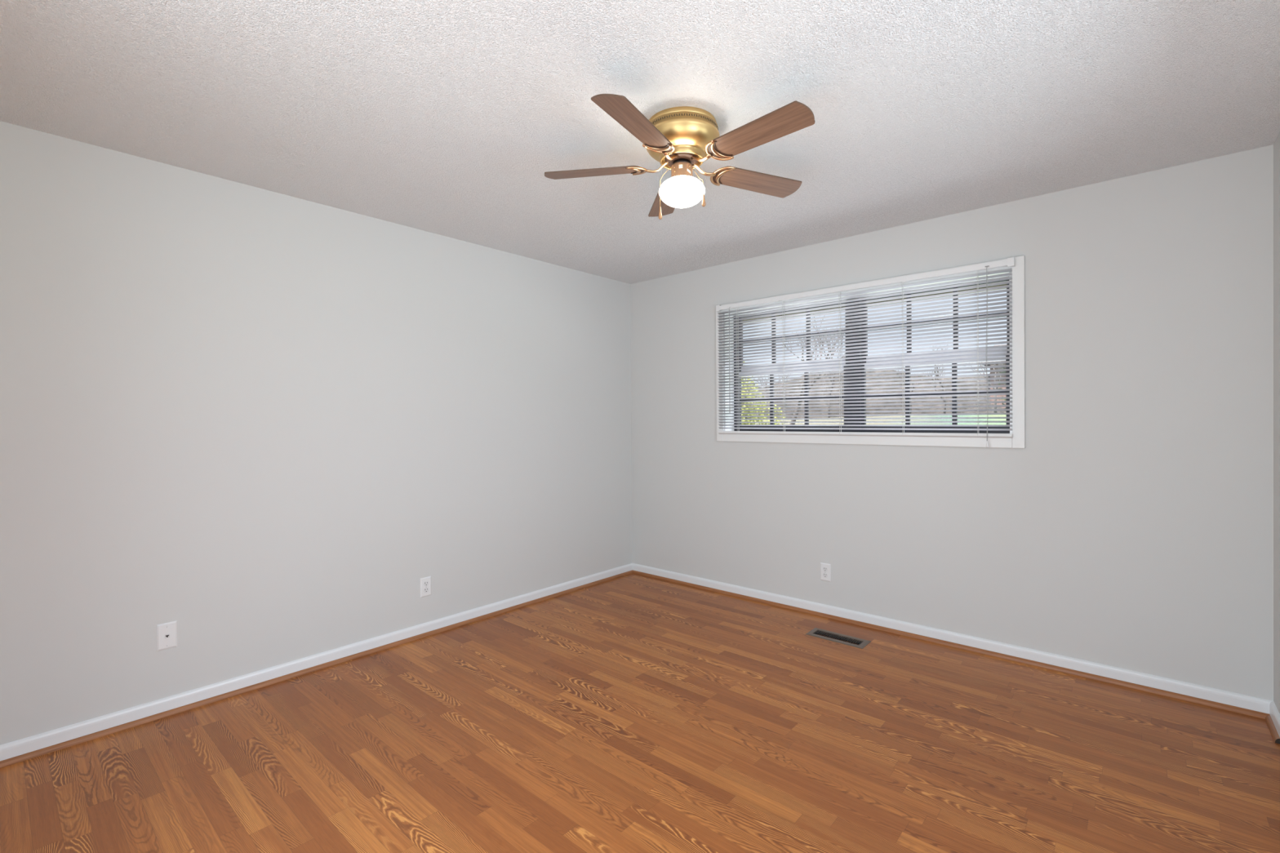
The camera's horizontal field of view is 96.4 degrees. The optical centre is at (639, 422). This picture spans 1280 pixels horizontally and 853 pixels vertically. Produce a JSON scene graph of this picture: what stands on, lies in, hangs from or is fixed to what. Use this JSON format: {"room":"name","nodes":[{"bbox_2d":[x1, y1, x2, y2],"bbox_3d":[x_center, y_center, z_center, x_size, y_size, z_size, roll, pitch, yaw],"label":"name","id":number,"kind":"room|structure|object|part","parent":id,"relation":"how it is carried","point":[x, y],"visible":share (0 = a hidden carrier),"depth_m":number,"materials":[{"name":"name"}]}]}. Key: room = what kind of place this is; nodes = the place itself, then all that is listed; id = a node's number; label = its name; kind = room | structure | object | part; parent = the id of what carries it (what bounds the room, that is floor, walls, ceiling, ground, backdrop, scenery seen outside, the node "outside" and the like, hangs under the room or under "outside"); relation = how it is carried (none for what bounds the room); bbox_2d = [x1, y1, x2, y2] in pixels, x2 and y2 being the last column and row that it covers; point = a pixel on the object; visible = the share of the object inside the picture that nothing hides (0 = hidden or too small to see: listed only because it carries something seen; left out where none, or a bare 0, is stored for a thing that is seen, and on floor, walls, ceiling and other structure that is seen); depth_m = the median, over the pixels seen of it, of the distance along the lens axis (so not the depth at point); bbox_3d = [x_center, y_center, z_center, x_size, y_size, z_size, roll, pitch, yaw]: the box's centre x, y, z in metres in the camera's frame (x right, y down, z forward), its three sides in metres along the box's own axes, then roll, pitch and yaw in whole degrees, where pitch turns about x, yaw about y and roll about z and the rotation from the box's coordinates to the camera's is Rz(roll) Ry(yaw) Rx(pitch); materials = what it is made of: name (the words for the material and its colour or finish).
{"room":"empty bedroom","nodes":[
{"label":"empty bedroom","id":0,"kind":"room"},
{"bbox_2d":[0,120,632,745],"bbox_3d":[-1.419,0.063,3.466,0.200,2.440,4.260,0,0,41],"label":"wall","id":1,"kind":"structure","parent":0,"point":[255,420],"depth_m":2.78,"materials":[{"name":"white paint"}]},
{"bbox_2d":[156,620,177,651],"bbox_3d":[-2.095,0.944,2.535,0.007,0.116,0.071,0,0,41],"label":"phone jack","id":2,"kind":"object","parent":1,"relation":"attached to","point":[166,633],"visible":1,"depth_m":2.53,"materials":[{"name":"white plastic"}]},
{"bbox_2d":[0,563,632,760],"bbox_3d":[-1.331,1.244,3.402,0.013,0.076,3.860,0,0,41],"label":"baseboard","id":3,"kind":"structure","parent":1,"relation":"attached to","point":[14,748],"depth_m":2.79,"materials":[{"name":"white paint"}]},
{"bbox_2d":[0,569,632,768],"bbox_3d":[-1.325,1.272,3.389,0.014,0.021,3.847,0,0,41],"label":"trim","id":4,"kind":"structure","parent":1,"relation":"attached to","point":[3,763],"depth_m":2.78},
{"bbox_2d":[420,576,431,597],"bbox_3d":[-1.291,0.990,3.453,0.007,0.115,0.070,0,0,41],"label":"wall outlet","id":5,"kind":"object","parent":1,"relation":"attached to","point":[425,583],"visible":1,"depth_m":3.45,"materials":[{"name":"white plastic"}]},
{"bbox_2d":[423,587,428,592],"bbox_3d":[-1.289,1.010,3.451,0.002,0.028,0.034,0,0,41],"label":"receptacle","id":6,"kind":"object","parent":5,"relation":"attached to","point":[425,589],"depth_m":3.45,"materials":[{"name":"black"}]},
{"bbox_2d":[423,581,428,586],"bbox_3d":[-1.289,0.971,3.451,0.002,0.028,0.034,0,0,41],"label":"receptacle","id":7,"kind":"object","parent":5,"relation":"attached to","point":[425,583],"depth_m":3.45,"materials":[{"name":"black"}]},
{"bbox_2d":[0,0,1279,284],"bbox_3d":[0.030,-1.235,2.183,4.074,0.150,4.260,0,0,41],"label":"ceiling","id":8,"kind":"structure","parent":0,"point":[449,118],"depth_m":2.04,"materials":[{"name":"white paint"}]},
{"bbox_2d":[544,93,814,219],"bbox_3d":[0.175,-0.971,2.202,1.056,0.380,1.069,0,0,41],"label":"ceiling fan","id":9,"kind":"object","parent":8,"relation":"hanging from","point":[681,139],"visible":1,"depth_m":2.12,"materials":[{"name":"brown wood"}]},
{"bbox_3d":[-0.189,-1.006,2.302,0.402,0.006,0.123,1,12,11],"label":"blade","id":10,"kind":"part","parent":9,"relation":"part of","materials":[{"name":"brown wood"}]},
{"bbox_3d":[-0.012,-1.001,1.919,0.123,0.006,0.402,14,7,28],"label":"blade","id":11,"kind":"part","parent":9,"relation":"part of","materials":[{"name":"brown wood"}]},
{"bbox_3d":[0.037,-1.005,2.257,0.159,0.039,0.125,1,12,11],"label":"blade arm","id":12,"kind":"part","parent":9,"relation":"part of","materials":[{"name":"gold metal"}]},
{"bbox_3d":[0.101,-1.003,2.120,0.125,0.039,0.159,14,7,28],"label":"blade arm","id":13,"kind":"part","parent":9,"relation":"part of","materials":[{"name":"gold metal"}]},
{"bbox_3d":[0.120,-1.007,2.589,0.123,0.006,0.402,-11,2,-6],"label":"blade","id":14,"kind":"part","parent":9,"relation":"part of","materials":[{"name":"brown wood"}]},
{"bbox_3d":[0.100,-0.907,2.208,0.054,0.164,0.003,-1,0,-26],"label":"pull chain","id":15,"kind":"part","parent":9,"relation":"part of","materials":[{"name":"gold metal"}]},
{"bbox_2d":[671,159,692,177],"bbox_3d":[0.163,-0.980,2.233,0.092,0.074,0.091,0,0,41],"label":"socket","id":16,"kind":"object","parent":9,"relation":"attached to","point":[679,167],"depth_m":2.20,"materials":[{"name":"brown metal"}]},
{"bbox_3d":[0.164,-0.900,2.233,0.180,0.106,0.180,0,0,41],"label":"light globe","id":17,"kind":"part","parent":9,"relation":"part of","materials":[{"name":"white glass"}]},
{"bbox_3d":[0.251,-1.002,2.139,0.125,0.039,0.159,16,-10,-42],"label":"blade arm","id":18,"kind":"part","parent":9,"relation":"part of","materials":[{"name":"gold metal"}]},
{"bbox_3d":[0.280,-1.003,2.287,0.159,0.039,0.125,0,-11,-25],"label":"blade arm","id":19,"kind":"part","parent":9,"relation":"part of","materials":[{"name":"gold metal"}]},
{"bbox_3d":[0.489,-1.001,2.383,0.402,0.006,0.123,0,-11,-25],"label":"blade","id":20,"kind":"part","parent":9,"relation":"part of","materials":[{"name":"brown wood"}]},
{"bbox_3d":[0.407,-0.997,1.969,0.123,0.006,0.402,16,-10,-42],"label":"blade","id":21,"kind":"part","parent":9,"relation":"part of","materials":[{"name":"brown wood"}]},
{"bbox_2d":[0,573,1279,852],"bbox_3d":[0.047,1.340,2.197,4.074,0.120,4.260,0,0,41],"label":"floor","id":22,"kind":"structure","parent":0,"point":[633,713],"depth_m":2.19,"materials":[{"name":"brown wood"}]},
{"bbox_2d":[805,627,871,648],"bbox_3d":[1.165,1.314,3.371,0.338,0.105,0.142,0,0,41],"label":"floor vent","id":23,"kind":"object","parent":22,"relation":"in","point":[862,643],"visible":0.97,"depth_m":3.36,"materials":[{"name":"brown metal"}]},
{"bbox_2d":[630,144,1273,700],"bbox_3d":[1.376,0.043,3.718,3.674,2.440,0.200,0,0,41],"label":"wall","id":24,"kind":"structure","parent":0,"point":[1131,528],"depth_m":2.91,"materials":[{"name":"white paint"}]},
{"bbox_2d":[820,562,831,582],"bbox_3d":[1.210,0.976,3.736,0.070,0.115,0.007,0,0,41],"label":"wall outlet","id":25,"kind":"object","parent":24,"relation":"attached to","point":[825,568],"visible":1,"depth_m":3.73,"materials":[{"name":"white plastic"}]},
{"bbox_2d":[822,573,827,577],"bbox_3d":[1.208,0.995,3.734,0.034,0.028,0.002,0,0,41],"label":"receptacle","id":26,"kind":"object","parent":25,"relation":"attached to","point":[824,575],"depth_m":3.73,"materials":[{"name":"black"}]},
{"bbox_2d":[715,255,1025,448],"bbox_3d":[1.363,-0.370,3.714,1.924,1.011,0.216,0,0,41],"label":"window","id":27,"kind":"structure","parent":24,"relation":"in","point":[1018,324],"depth_m":3.54,"materials":[{"name":"white paint"}]},
{"bbox_3d":[1.053,-0.366,4.050,0.797,0.038,0.026,0,0,41],"label":"meeting rail","id":28,"kind":"part","parent":27,"relation":"part of","materials":[{"name":"white wood"}]},
{"bbox_3d":[1.054,-0.168,4.051,0.845,0.433,0.026,0,0,41],"label":"sash","id":29,"kind":"part","parent":27,"relation":"part of","materials":[{"name":"clear glass"}]},
{"bbox_3d":[1.072,-0.595,4.073,0.845,0.424,0.026,0,0,41],"label":"sash","id":30,"kind":"part","parent":27,"relation":"part of","materials":[{"name":"brown metal"}]},
{"bbox_3d":[1.074,-0.402,4.074,0.797,0.038,0.026,0,0,41],"label":"meeting rail","id":31,"kind":"part","parent":27,"relation":"part of","materials":[{"name":"white"}]},
{"bbox_2d":[715,257,1014,447],"bbox_3d":[1.270,-0.367,3.622,1.859,1.002,0.046,0,0,41],"label":"blind","id":32,"kind":"object","parent":27,"relation":"attached to","point":[1010,262],"visible":1,"depth_m":3.46,"materials":[{"name":"white plastic"}]},
{"bbox_3d":[0.707,-0.378,4.126,0.004,0.906,0.027,0,0,41],"label":"ladder cord","id":33,"kind":"part","parent":32,"relation":"part of","materials":[{"name":"white fabric"}]},
{"bbox_3d":[0.978,-0.378,3.888,0.004,0.906,0.027,0,0,41],"label":"ladder cord","id":34,"kind":"part","parent":32,"relation":"part of","materials":[{"name":"white fabric"}]},
{"bbox_3d":[1.272,-0.379,3.631,0.004,0.906,0.027,0,0,41],"label":"ladder cord","id":35,"kind":"part","parent":32,"relation":"part of","materials":[{"name":"white fabric"}]},
{"bbox_3d":[1.276,0.070,3.632,1.839,0.024,0.028,0,0,41],"label":"rail","id":36,"kind":"part","parent":32,"relation":"part of","materials":[{"name":"white plastic"}]},
{"bbox_3d":[1.556,-0.379,3.382,0.004,0.906,0.027,0,0,41],"label":"ladder cord","id":37,"kind":"part","parent":32,"relation":"part of","materials":[{"name":"white fabric"}]},
{"bbox_3d":[1.847,-0.380,3.127,0.004,0.906,0.027,0,0,41],"label":"ladder cord","id":38,"kind":"part","parent":32,"relation":"part of","materials":[{"name":"white fabric"}]},
{"bbox_3d":[1.870,-0.372,3.082,0.010,0.942,0.012,0,0,41],"label":"lift cord","id":39,"kind":"part","parent":32,"relation":"part of","materials":[{"name":"white fabric"}]},
{"bbox_3d":[1.749,-0.169,3.443,0.825,0.433,0.026,0,0,41],"label":"sash","id":40,"kind":"part","parent":27,"relation":"part of","materials":[{"name":"brown metal"}]},
{"bbox_3d":[1.747,-0.367,3.442,0.777,0.038,0.026,0,0,41],"label":"meeting rail","id":41,"kind":"part","parent":27,"relation":"part of","materials":[{"name":"white"}]},
{"bbox_3d":[1.767,-0.596,3.465,0.825,0.424,0.026,0,0,41],"label":"sash","id":42,"kind":"part","parent":27,"relation":"part of","materials":[{"name":"brown metal"}]},
{"bbox_3d":[1.768,-0.403,3.466,0.777,0.038,0.026,0,0,41],"label":"meeting rail","id":43,"kind":"part","parent":27,"relation":"part of","materials":[{"name":"white"}]},
{"bbox_2d":[742,284,1006,323],"bbox_3d":[1.575,-0.939,3.948,6.674,0.200,0.425,0,0,41],"label":"roof eave","id":44,"kind":"object","parent":24,"relation":"attached to","point":[1003,284],"visible":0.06,"depth_m":4.03,"materials":[{"name":"white paint"}]},
{"bbox_2d":[632,569,1269,719],"bbox_3d":[1.304,1.254,3.634,3.648,0.021,0.014,0,0,41],"label":"trim","id":45,"kind":"structure","parent":24,"relation":"attached to","point":[1176,695],"depth_m":3.08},
{"bbox_2d":[632,563,1273,714],"bbox_3d":[1.313,1.226,3.644,3.674,0.076,0.013,0,0,41],"label":"baseboard","id":46,"kind":"structure","parent":24,"relation":"attached to","point":[1260,704],"depth_m":3.08,"materials":[{"name":"white paint"}]},
{"bbox_2d":[1273,132,1279,713],"bbox_3d":[1.496,0.058,0.915,0.200,2.440,4.260,0,0,41],"label":"wall","id":47,"kind":"structure","parent":0,"point":[1277,144],"depth_m":2.37,"materials":[{"name":"white paint"}]},
{"bbox_2d":[1265,715,1279,743],"bbox_3d":[2.590,1.252,2.344,0.014,0.021,0.234,0,0,41],"label":"trim","id":48,"kind":"structure","parent":47,"relation":"attached to","point":[1268,720],"depth_m":2.33,"materials":[{"name":"brown wood"}]},
{"bbox_2d":[1269,701,1279,737],"bbox_3d":[1.424,1.240,0.991,0.013,0.076,3.860,0,0,41],"label":"baseboard","id":49,"kind":"structure","parent":47,"relation":"attached to","point":[1274,713],"depth_m":2.35,"materials":[{"name":"white paint"}]},
{"label":"outside","id":50,"kind":"structure","parent":0,"visible":0},
{"bbox_2d":[741,368,1006,418],"bbox_3d":[18.047,-1.710,33.148,70.000,4.465,14.062,0,0,41],"label":"hillside","id":51,"kind":"structure","parent":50,"point":[975,377],"depth_m":30.22,"materials":[{"name":"brown plant"}]},
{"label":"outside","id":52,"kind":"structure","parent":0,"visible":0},
{"bbox_2d":[755,414,1006,424],"bbox_3d":[19.833,0.058,27.593,80.000,2.632,60.000,0,0,41],"label":"lawn","id":53,"kind":"structure","parent":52,"point":[972,415],"depth_m":20.86,"materials":[{"name":"green plant"}]},
{"bbox_2d":[741,361,784,424],"bbox_3d":[2.212,-0.061,12.138,1.656,2.731,1.538,0,0,41],"label":"leafy tree","id":54,"kind":"object","parent":53,"relation":"on","point":[743,362],"visible":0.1,"depth_m":12.01,"materials":[{"name":"green plant"}]},
{"bbox_2d":[753,373,791,396],"bbox_3d":[6.665,-1.412,28.624,1.655,2.700,2.452,0,0,41],"label":"bare tree","id":55,"kind":"object","parent":53,"relation":"on","point":[784,374],"visible":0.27,"depth_m":28.46,"materials":[{"name":"grey plant"}]},
{"bbox_2d":[782,314,845,424],"bbox_3d":[5.621,-1.384,17.584,2.442,4.282,2.838,0,0,15],"label":"bare tree","id":56,"kind":"object","parent":53,"relation":"on","point":[811,314],"visible":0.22,"depth_m":17.42,"materials":[{"name":"grey plant"}]},
{"bbox_2d":[818,370,842,417],"bbox_3d":[9.309,-1.679,28.133,1.240,3.112,2.105,0,0,11],"label":"bare tree","id":57,"kind":"object","parent":53,"relation":"on","point":[842,371],"visible":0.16,"depth_m":27.94,"materials":[{"name":"grey plant"}]},
{"bbox_2d":[890,367,925,413],"bbox_3d":[12.044,-1.629,25.601,1.442,2.862,1.704,0,0,41],"label":"bare tree","id":58,"kind":"object","parent":53,"relation":"on","point":[895,367],"visible":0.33,"depth_m":25.73,"materials":[{"name":"grey plant"}]},
{"bbox_2d":[925,345,948,413],"bbox_3d":[12.512,-1.786,24.019,1.217,3.118,1.877,0,0,9],"label":"bare tree","id":59,"kind":"object","parent":53,"relation":"on","point":[942,386],"visible":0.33,"depth_m":23.82,"materials":[{"name":"grey plant"}]},
{"bbox_2d":[964,360,1005,413],"bbox_3d":[14.676,-1.658,24.142,1.087,2.771,1.946,-1,0,-26],"label":"bare tree","id":60,"kind":"object","parent":53,"relation":"on","point":[995,396],"visible":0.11,"depth_m":23.80,"materials":[{"name":"grey plant"}]},
{"bbox_2d":[982,344,1006,408],"bbox_3d":[21.960,-2.038,26.079,10.000,3.900,8.000,0,0,41],"label":"brick house","id":61,"kind":"structure","parent":53,"relation":"on","point":[992,376],"depth_m":26.29,"materials":[{"name":"grey"}]},
{"bbox_2d":[997,360,1005,408],"bbox_3d":[7.970,-0.684,11.750,1.101,3.229,0.979,0,0,41],"label":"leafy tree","id":62,"kind":"object","parent":53,"relation":"on","point":[1002,361],"visible":0.02,"depth_m":11.90,"materials":[{"name":"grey plant"}]}
]}

